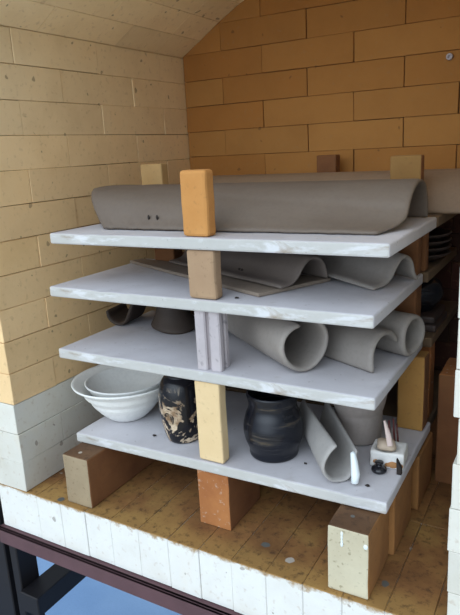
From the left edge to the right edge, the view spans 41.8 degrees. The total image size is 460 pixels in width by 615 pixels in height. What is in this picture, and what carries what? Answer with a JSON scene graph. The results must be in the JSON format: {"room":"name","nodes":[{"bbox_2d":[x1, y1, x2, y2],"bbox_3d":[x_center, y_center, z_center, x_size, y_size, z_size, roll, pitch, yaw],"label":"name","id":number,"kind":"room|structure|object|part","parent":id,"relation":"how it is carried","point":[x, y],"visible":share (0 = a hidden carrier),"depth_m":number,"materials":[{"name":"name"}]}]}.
{"room":"pottery kiln","nodes":[
{"label":"pottery kiln","id":0,"kind":"room"},
{"bbox_2d":[0,26,189,491],"bbox_3d":[-0.275,-0.148,1.427,0.087,0.871,0.762,5,17,29],"label":"wall","id":1,"kind":"structure","parent":0,"point":[77,117],"depth_m":1.22,"materials":[{"name":"beige brick"}]},
{"bbox_2d":[36,556,180,614],"bbox_3d":[-0.265,1.296,0.787,10.000,0.001,9.000,5,17,29],"label":"ground","id":2,"kind":"structure","parent":0,"point":[90,596],"depth_m":2.01,"materials":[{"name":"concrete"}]},
{"bbox_2d":[0,498,242,614],"bbox_3d":[0.137,0.551,1.383,1.110,1.100,0.780,5,17,29],"label":"stand","id":3,"kind":"object","parent":2,"relation":"on","point":[23,591],"visible":0.27,"depth_m":1.23,"materials":[{"name":"metal"}]},
{"bbox_3d":[-0.493,0.593,1.346,0.060,1.100,0.050,5,17,29],"label":"corner post","id":4,"kind":"part","parent":3,"relation":"part of","materials":[{"name":"metal"}]},
{"bbox_3d":[-0.435,0.793,1.372,0.022,0.694,0.050,5,17,29],"label":"leg","id":5,"kind":"part","parent":3,"relation":"part of","materials":[{"name":"metal"}]},
{"bbox_3d":[-0.237,0.540,1.602,0.053,0.048,0.768,5,17,29],"label":"rail","id":6,"kind":"part","parent":3,"relation":"part of","materials":[{"name":"metal"}]},
{"bbox_2d":[0,0,243,58],"bbox_3d":[0.080,-0.655,1.069,0.972,0.253,0.762,5,17,29],"label":"ceiling","id":7,"kind":"structure","parent":0,"point":[172,28],"depth_m":1.25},
{"bbox_2d":[0,456,451,614],"bbox_3d":[0.159,0.359,1.318,1.032,0.099,0.763,5,17,29],"label":"floor","id":8,"kind":"structure","parent":0,"point":[274,560],"depth_m":1.04,"materials":[{"name":"brick"}]},
{"bbox_2d":[63,442,155,507],"bbox_3d":[-0.232,0.300,1.225,0.063,0.101,0.225,5,17,29],"label":"brick","id":9,"kind":"object","parent":8,"relation":"on","point":[93,473],"visible":0.49,"depth_m":1.14,"materials":[{"name":"brown brick"}]},
{"bbox_2d":[77,390,429,513],"bbox_3d":[0.037,0.238,1.150,0.610,0.029,0.296,5,17,29],"label":"shelf","id":10,"kind":"object","parent":9,"relation":"on","point":[136,437],"visible":0.52,"depth_m":1.04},
{"bbox_2d":[71,365,158,421],"bbox_3d":[-0.211,0.181,1.228,0.211,0.084,0.211,0,15,10],"label":"bowl","id":11,"kind":"object","parent":10,"relation":"on","point":[134,407],"visible":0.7,"depth_m":1.17,"materials":[{"name":"white ceramic"}]},
{"bbox_2d":[84,367,163,397],"bbox_3d":[-0.211,0.168,1.222,0.161,0.052,0.161,5,17,29],"label":"bowl","id":12,"kind":"object","parent":11,"relation":"in","point":[113,381],"visible":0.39,"depth_m":1.26,"materials":[{"name":"white ceramic"}]},
{"bbox_2d":[158,375,198,443],"bbox_3d":[-0.088,0.176,1.108,0.085,0.134,0.085,-9,16,-22],"label":"jar","id":13,"kind":"object","parent":10,"relation":"on","point":[176,396],"visible":0.7,"depth_m":1.07,"materials":[{"name":"black ceramic"}]},
{"bbox_2d":[195,380,228,463],"bbox_3d":[-0.030,0.190,1.016,0.049,0.144,0.024,5,17,29],"label":"prop","id":14,"kind":"object","parent":10,"relation":"on","point":[210,397],"visible":0.8,"depth_m":1.00,"materials":[{"name":"beige brick"}]},
{"bbox_2d":[59,310,421,410],"bbox_3d":[0.012,0.076,1.118,0.610,0.019,0.296,5,17,29],"label":"shelf","id":15,"kind":"object","parent":14,"relation":"on","point":[134,345],"visible":0.56,"depth_m":1.00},
{"bbox_2d":[106,303,145,325],"bbox_3d":[-0.204,-0.005,1.285,0.098,0.073,0.081,3,16,20],"label":"clay piece","id":16,"kind":"object","parent":15,"relation":"on","point":[119,315],"visible":0.57,"depth_m":1.28,"materials":[{"name":"brown ceramic"}]},
{"bbox_2d":[151,307,194,334],"bbox_3d":[-0.115,0.002,1.222,0.098,0.084,0.090,5,17,29],"label":"clay piece","id":17,"kind":"object","parent":15,"relation":"on","point":[165,320],"visible":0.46,"depth_m":1.20,"materials":[{"name":"grey ceramic"}]},
{"bbox_2d":[194,311,229,371],"bbox_3d":[-0.029,0.050,0.986,0.045,0.100,0.033,4,16,26],"label":"prop","id":18,"kind":"object","parent":15,"relation":"on","point":[212,340],"visible":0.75,"depth_m":0.97,"materials":[{"name":"grey ceramic"}]},
{"bbox_2d":[50,259,422,328],"bbox_3d":[0.003,-0.041,1.089,0.610,0.019,0.296,5,17,29],"label":"shelf","id":19,"kind":"object","parent":18,"relation":"on","point":[333,302],"visible":0.6,"depth_m":0.96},
{"bbox_2d":[154,248,182,260],"bbox_3d":[-0.133,-0.137,1.288,0.051,0.079,0.036,5,17,29],"label":"prop","id":20,"kind":"object","parent":19,"relation":"on","point":[164,254],"visible":0.23,"depth_m":1.28,"materials":[{"name":"brown brick"}]},
{"bbox_2d":[50,217,436,257],"bbox_3d":[0.015,-0.135,1.054,0.612,0.019,0.296,5,17,29],"label":"shelf","id":21,"kind":"object","parent":20,"relation":"on","point":[386,244],"visible":0.5,"depth_m":0.90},
{"bbox_2d":[140,163,168,184],"bbox_3d":[-0.160,-0.253,1.291,0.057,0.108,0.025,5,17,29],"label":"prop","id":22,"kind":"object","parent":21,"relation":"on","point":[157,173],"visible":0.51,"depth_m":1.27,"materials":[{"name":"beige brick"}]},
{"bbox_2d":[180,169,215,236],"bbox_3d":[-0.049,-0.161,0.928,0.049,0.101,0.027,5,17,29],"label":"prop","id":23,"kind":"object","parent":21,"relation":"on","point":[197,191],"visible":1,"depth_m":0.92,"materials":[{"name":"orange brick"}]},
{"bbox_2d":[91,179,427,234],"bbox_3d":[0.022,-0.183,1.057,0.593,0.072,0.228,5,17,29],"label":"sheet","id":24,"kind":"object","parent":21,"relation":"on","point":[368,206],"depth_m":0.98,"materials":[{"name":"grey ceramic"}]},
{"bbox_2d":[187,249,222,299],"bbox_3d":[-0.040,-0.054,0.952,0.052,0.079,0.025,5,17,29],"label":"prop","id":25,"kind":"object","parent":19,"relation":"on","point":[204,266],"visible":0.94,"depth_m":0.94,"materials":[{"name":"beige brick"}]},
{"bbox_2d":[130,259,330,296],"bbox_3d":[-0.022,-0.074,1.167,0.158,0.007,0.452,-13,18,-33],"label":"clay piece","id":26,"kind":"object","parent":19,"relation":"on","point":[243,286],"visible":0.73,"depth_m":1.02,"materials":[{"name":"grey ceramic"}]},
{"bbox_2d":[169,249,417,289],"bbox_3d":[0.094,-0.095,1.117,0.228,0.061,0.450,-13,18,-33],"label":"sheet","id":27,"kind":"object","parent":26,"relation":"on","point":[277,270],"depth_m":1.01,"materials":[{"name":"grey ceramic"}]},
{"bbox_2d":[394,237,421,274],"bbox_3d":[0.308,-0.097,1.049,0.045,0.079,0.028,5,17,29],"label":"prop","id":28,"kind":"object","parent":19,"relation":"on","point":[413,250],"visible":0.32,"depth_m":1.03,"materials":[{"name":"brown brick"}]},
{"bbox_2d":[227,314,328,371],"bbox_3d":[0.072,0.037,1.050,0.090,0.083,0.242,-9,16,-22],"label":"sheet","id":29,"kind":"object","parent":15,"relation":"on","point":[299,346],"visible":0.67,"depth_m":0.98,"materials":[{"name":"grey ceramic"}]},
{"bbox_2d":[324,324,397,372],"bbox_3d":[0.199,0.052,1.014,0.076,0.060,0.175,-13,18,-33],"label":"sheet","id":30,"kind":"object","parent":15,"relation":"on","point":[355,347],"depth_m":0.96,"materials":[{"name":"grey ceramic"}]},
{"bbox_2d":[376,310,424,355],"bbox_3d":[0.266,0.037,1.042,0.067,0.070,0.127,-15,19,-38],"label":"tube","id":31,"kind":"object","parent":15,"relation":"on","point":[409,329],"visible":0.42,"depth_m":1.00,"materials":[{"name":"grey ceramic"}]},
{"bbox_2d":[394,287,418,314],"bbox_3d":[0.314,0.008,1.079,0.043,0.100,0.027,5,17,29],"label":"prop","id":32,"kind":"object","parent":15,"relation":"on","point":[410,304],"visible":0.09,"depth_m":1.06,"materials":[{"name":"brown brick"}]},
{"bbox_2d":[243,389,303,462],"bbox_3d":[0.074,0.195,1.032,0.103,0.114,0.103,0,15,10],"label":"jar","id":33,"kind":"object","parent":10,"relation":"on","point":[273,426],"visible":0.95,"depth_m":0.99,"materials":[{"name":"black ceramic"}]},
{"bbox_2d":[299,399,359,483],"bbox_3d":[0.161,0.220,1.006,0.059,0.068,0.200,-4,15,-5],"label":"trough","id":34,"kind":"object","parent":10,"relation":"on","point":[335,453],"visible":0.95,"depth_m":0.97,"materials":[{"name":"white ceramic"}]},
{"bbox_2d":[334,395,386,445],"bbox_3d":[0.228,0.169,1.065,0.100,0.128,0.100,5,17,29],"label":"pot","id":35,"kind":"object","parent":10,"relation":"on","point":[363,426],"visible":0.44,"depth_m":1.04,"materials":[{"name":"grey ceramic"}]},
{"bbox_2d":[371,460,386,474],"bbox_3d":[0.237,0.253,0.958,0.025,0.018,0.025,5,17,29],"label":"stub","id":36,"kind":"object","parent":10,"relation":"on","point":[379,468],"visible":1,"depth_m":0.95,"materials":[{"name":"black ceramic"}]},
{"bbox_2d":[370,439,407,469],"bbox_3d":[0.260,0.240,0.983,0.056,0.028,0.048,4,16,24],"label":"block","id":37,"kind":"object","parent":10,"relation":"on","point":[389,458],"visible":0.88,"depth_m":0.97,"materials":[{"name":"white ceramic"}]},
{"bbox_2d":[377,437,395,451],"bbox_3d":[0.256,0.223,0.980,0.033,0.020,0.030,5,17,29],"label":"clay lump","id":38,"kind":"object","parent":37,"relation":"on","point":[381,442],"visible":0.88,"depth_m":0.97,"materials":[{"name":"beige ceramic"}]},
{"bbox_2d":[383,420,392,446],"bbox_3d":[0.253,0.202,0.963,0.016,0.042,0.007,9,19,40],"label":"shard","id":39,"kind":"object","parent":38,"relation":"on","point":[387,431],"visible":1,"depth_m":0.96},
{"bbox_2d":[393,418,395,440],"bbox_3d":[0.277,0.216,1.012,0.004,0.058,0.015,-3,15,1],"label":"stick","id":40,"kind":"object","parent":10,"relation":"on","point":[393,418],"visible":0.62,"depth_m":1.01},
{"bbox_2d":[396,424,398,441],"bbox_3d":[0.281,0.221,1.007,0.004,0.051,0.015,-3,15,-1],"label":"stick","id":41,"kind":"object","parent":10,"relation":"on","point":[396,424],"visible":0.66,"depth_m":1.01,"materials":[{"name":"red wood"}]},
{"bbox_2d":[396,458,401,474],"bbox_3d":[0.266,0.250,0.946,0.008,0.026,0.007,5,17,29],"label":"dark splinter","id":42,"kind":"object","parent":10,"relation":"on","point":[398,464],"visible":1,"depth_m":0.94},
{"bbox_2d":[397,351,428,430],"bbox_3d":[0.332,0.149,1.093,0.048,0.141,0.041,5,17,29],"label":"prop","id":43,"kind":"object","parent":10,"relation":"on","point":[412,411],"visible":0.73,"depth_m":1.08,"materials":[{"name":"brick"}]},
{"bbox_2d":[197,469,259,530],"bbox_3d":[0.000,0.320,1.092,0.064,0.105,0.115,5,17,29],"label":"brick","id":44,"kind":"object","parent":8,"relation":"on","point":[224,501],"visible":0.62,"depth_m":1.05,"materials":[{"name":"orange brick"}]},
{"bbox_2d":[328,504,388,598],"bbox_3d":[0.196,0.355,0.914,0.064,0.108,0.111,5,17,29],"label":"brick","id":45,"kind":"object","parent":8,"relation":"on","point":[357,537],"visible":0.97,"depth_m":0.87,"materials":[{"name":"beige brick"}]},
{"bbox_2d":[388,466,411,554],"bbox_3d":[0.260,0.328,1.005,0.061,0.108,0.112,5,17,29],"label":"brick","id":46,"kind":"object","parent":8,"relation":"on","point":[400,508],"visible":0.38,"depth_m":0.97,"materials":[{"name":"brown brick"}]},
{"bbox_2d":[411,432,432,509],"bbox_3d":[0.333,0.296,1.120,0.062,0.105,0.111,5,17,29],"label":"brick","id":47,"kind":"object","parent":8,"relation":"on","point":[421,466],"visible":0.45,"depth_m":1.08,"materials":[{"name":"brown brick"}]},
{"bbox_2d":[430,415,436,455],"bbox_3d":[0.448,0.238,1.320,0.061,0.105,0.171,5,17,29],"label":"brick","id":48,"kind":"object","parent":8,"relation":"on","point":[433,428],"visible":0.04,"depth_m":1.24,"materials":[{"name":"brown brick"}]},
{"bbox_2d":[435,358,458,484],"bbox_3d":[0.441,0.220,1.160,0.064,0.222,0.101,5,17,29],"label":"brick","id":49,"kind":"object","parent":8,"relation":"on","point":[447,424],"visible":0.9,"depth_m":1.12,"materials":[{"name":"brown brick"}]},
{"bbox_3d":[-0.058,0.211,1.523,0.064,0.105,0.227,5,17,29],"label":"brick","id":50,"kind":"object","parent":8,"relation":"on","visible":0},
{"bbox_2d":[225,370,440,426],"bbox_3d":[0.186,0.166,1.398,0.596,0.019,0.285,5,17,29],"label":"shelf","id":51,"kind":"object","parent":50,"relation":"on","point":[391,404],"visible":0.03,"depth_m":1.25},
{"bbox_2d":[420,343,434,417],"bbox_3d":[0.365,0.135,1.153,0.043,0.146,0.041,5,17,29],"label":"prop","id":52,"kind":"object","parent":51,"relation":"on","point":[431,350],"visible":0.2,"depth_m":1.14,"materials":[{"name":"orange brick"}]},
{"bbox_2d":[191,300,458,346],"bbox_3d":[0.177,0.005,1.356,0.596,0.019,0.284,5,17,29],"label":"shelf","id":53,"kind":"object","parent":52,"relation":"on","point":[451,307],"visible":0.12,"depth_m":1.20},
{"bbox_2d":[418,284,421,315],"bbox_3d":[0.329,-0.001,1.111,0.042,0.100,0.026,5,17,29],"label":"prop","id":54,"kind":"object","parent":53,"relation":"on","point":[420,286],"visible":0.02,"depth_m":1.10,"materials":[{"name":"brown brick"}]},
{"bbox_2d":[182,247,456,282],"bbox_3d":[0.167,-0.112,1.328,0.586,0.019,0.284,5,17,29],"label":"shelf","id":55,"kind":"object","parent":54,"relation":"on","point":[434,267],"visible":0.12,"depth_m":1.14,"materials":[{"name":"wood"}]},
{"bbox_2d":[421,232,428,270],"bbox_3d":[0.331,-0.106,1.080,0.046,0.079,0.026,5,17,29],"label":"prop","id":56,"kind":"object","parent":55,"relation":"on","point":[425,239],"visible":0.27,"depth_m":1.06,"materials":[{"name":"brown brick"}]},
{"bbox_2d":[428,214,456,226],"bbox_3d":[0.168,-0.207,1.300,0.600,0.019,0.284,5,17,29],"label":"shelf","id":57,"kind":"object","parent":56,"relation":"on","point":[441,218],"visible":0.09,"depth_m":1.06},
{"bbox_2d":[317,154,339,172],"bbox_3d":[0.224,-0.293,1.370,0.047,0.106,0.031,5,17,29],"label":"prop","id":58,"kind":"object","parent":57,"relation":"on","point":[325,163],"visible":0.4,"depth_m":1.35,"materials":[{"name":"brown brick"}]},
{"bbox_2d":[213,168,459,213],"bbox_3d":[0.185,-0.242,1.248,0.621,0.073,0.169,5,17,29],"label":"sheet","id":59,"kind":"object","parent":57,"relation":"on","point":[443,185],"depth_m":1.12,"materials":[{"name":"grey ceramic"}]},
{"bbox_2d":[390,154,423,180],"bbox_3d":[0.311,-0.215,1.061,0.055,0.103,0.024,5,17,29],"label":"prop","id":60,"kind":"object","parent":57,"relation":"on","point":[401,166],"visible":0.5,"depth_m":1.04,"materials":[{"name":"brick"}]},
{"bbox_2d":[428,249,451,261],"bbox_3d":[0.366,-0.102,1.174,0.124,0.019,0.124,5,17,29],"label":"plate","id":61,"kind":"object","parent":55,"relation":"on","point":[446,252],"visible":0.2,"depth_m":1.14,"materials":[{"name":"black ceramic"}]},
{"bbox_2d":[428,242,451,255],"bbox_3d":[0.365,-0.114,1.171,0.124,0.019,0.124,5,17,29],"label":"plate","id":62,"kind":"object","parent":61,"relation":"on","point":[447,245],"visible":0.22,"depth_m":1.13,"materials":[{"name":"black ceramic"}]},
{"bbox_2d":[429,236,451,248],"bbox_3d":[0.365,-0.126,1.167,0.124,0.019,0.124,5,17,29],"label":"plate","id":63,"kind":"object","parent":62,"relation":"on","point":[432,245],"visible":0.24,"depth_m":1.13,"materials":[{"name":"black ceramic"}]},
{"bbox_2d":[429,228,451,241],"bbox_3d":[0.364,-0.138,1.164,0.124,0.019,0.124,5,17,29],"label":"plate","id":64,"kind":"object","parent":63,"relation":"on","point":[435,234],"visible":0.19,"depth_m":1.16,"materials":[{"name":"black ceramic"}]},
{"bbox_2d":[424,311,446,331],"bbox_3d":[0.359,0.022,1.190,0.117,0.014,0.117,5,17,29],"label":"clay piece","id":65,"kind":"object","parent":53,"relation":"on","point":[433,327],"visible":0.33,"depth_m":1.13,"materials":[{"name":"brown ceramic"}]},
{"bbox_2d":[420,304,444,323],"bbox_3d":[0.358,0.008,1.186,0.108,0.014,0.109,5,17,29],"label":"clay piece","id":66,"kind":"object","parent":65,"relation":"on","point":[429,317],"visible":0.38,"depth_m":1.14,"materials":[{"name":"brown ceramic"}]},
{"bbox_2d":[421,277,443,311],"bbox_3d":[0.361,-0.031,1.169,0.104,0.069,0.104,5,17,29],"label":"round pot","id":67,"kind":"object","parent":66,"relation":"on","point":[432,292],"visible":0.34,"depth_m":1.13,"materials":[{"name":"black ceramic"}]},
{"bbox_2d":[183,0,459,370],"bbox_3d":[0.266,-0.317,1.454,0.799,1.120,0.101,5,17,29],"label":"wall","id":68,"kind":"structure","parent":0,"point":[274,86],"depth_m":1.36,"materials":[{"name":"brick"}]},
{"bbox_2d":[446,53,452,59],"bbox_3d":[0.450,-0.512,1.229,0.013,0.013,0.019,5,17,29],"label":"tube","id":69,"kind":"object","parent":68,"relation":"attached to","point":[449,56],"visible":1,"depth_m":1.22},
{"bbox_2d":[447,282,459,614],"bbox_3d":[0.517,-0.073,0.980,0.150,0.871,0.762,5,17,29],"label":"wall","id":70,"kind":"structure","parent":0,"point":[453,583],"depth_m":0.76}
]}

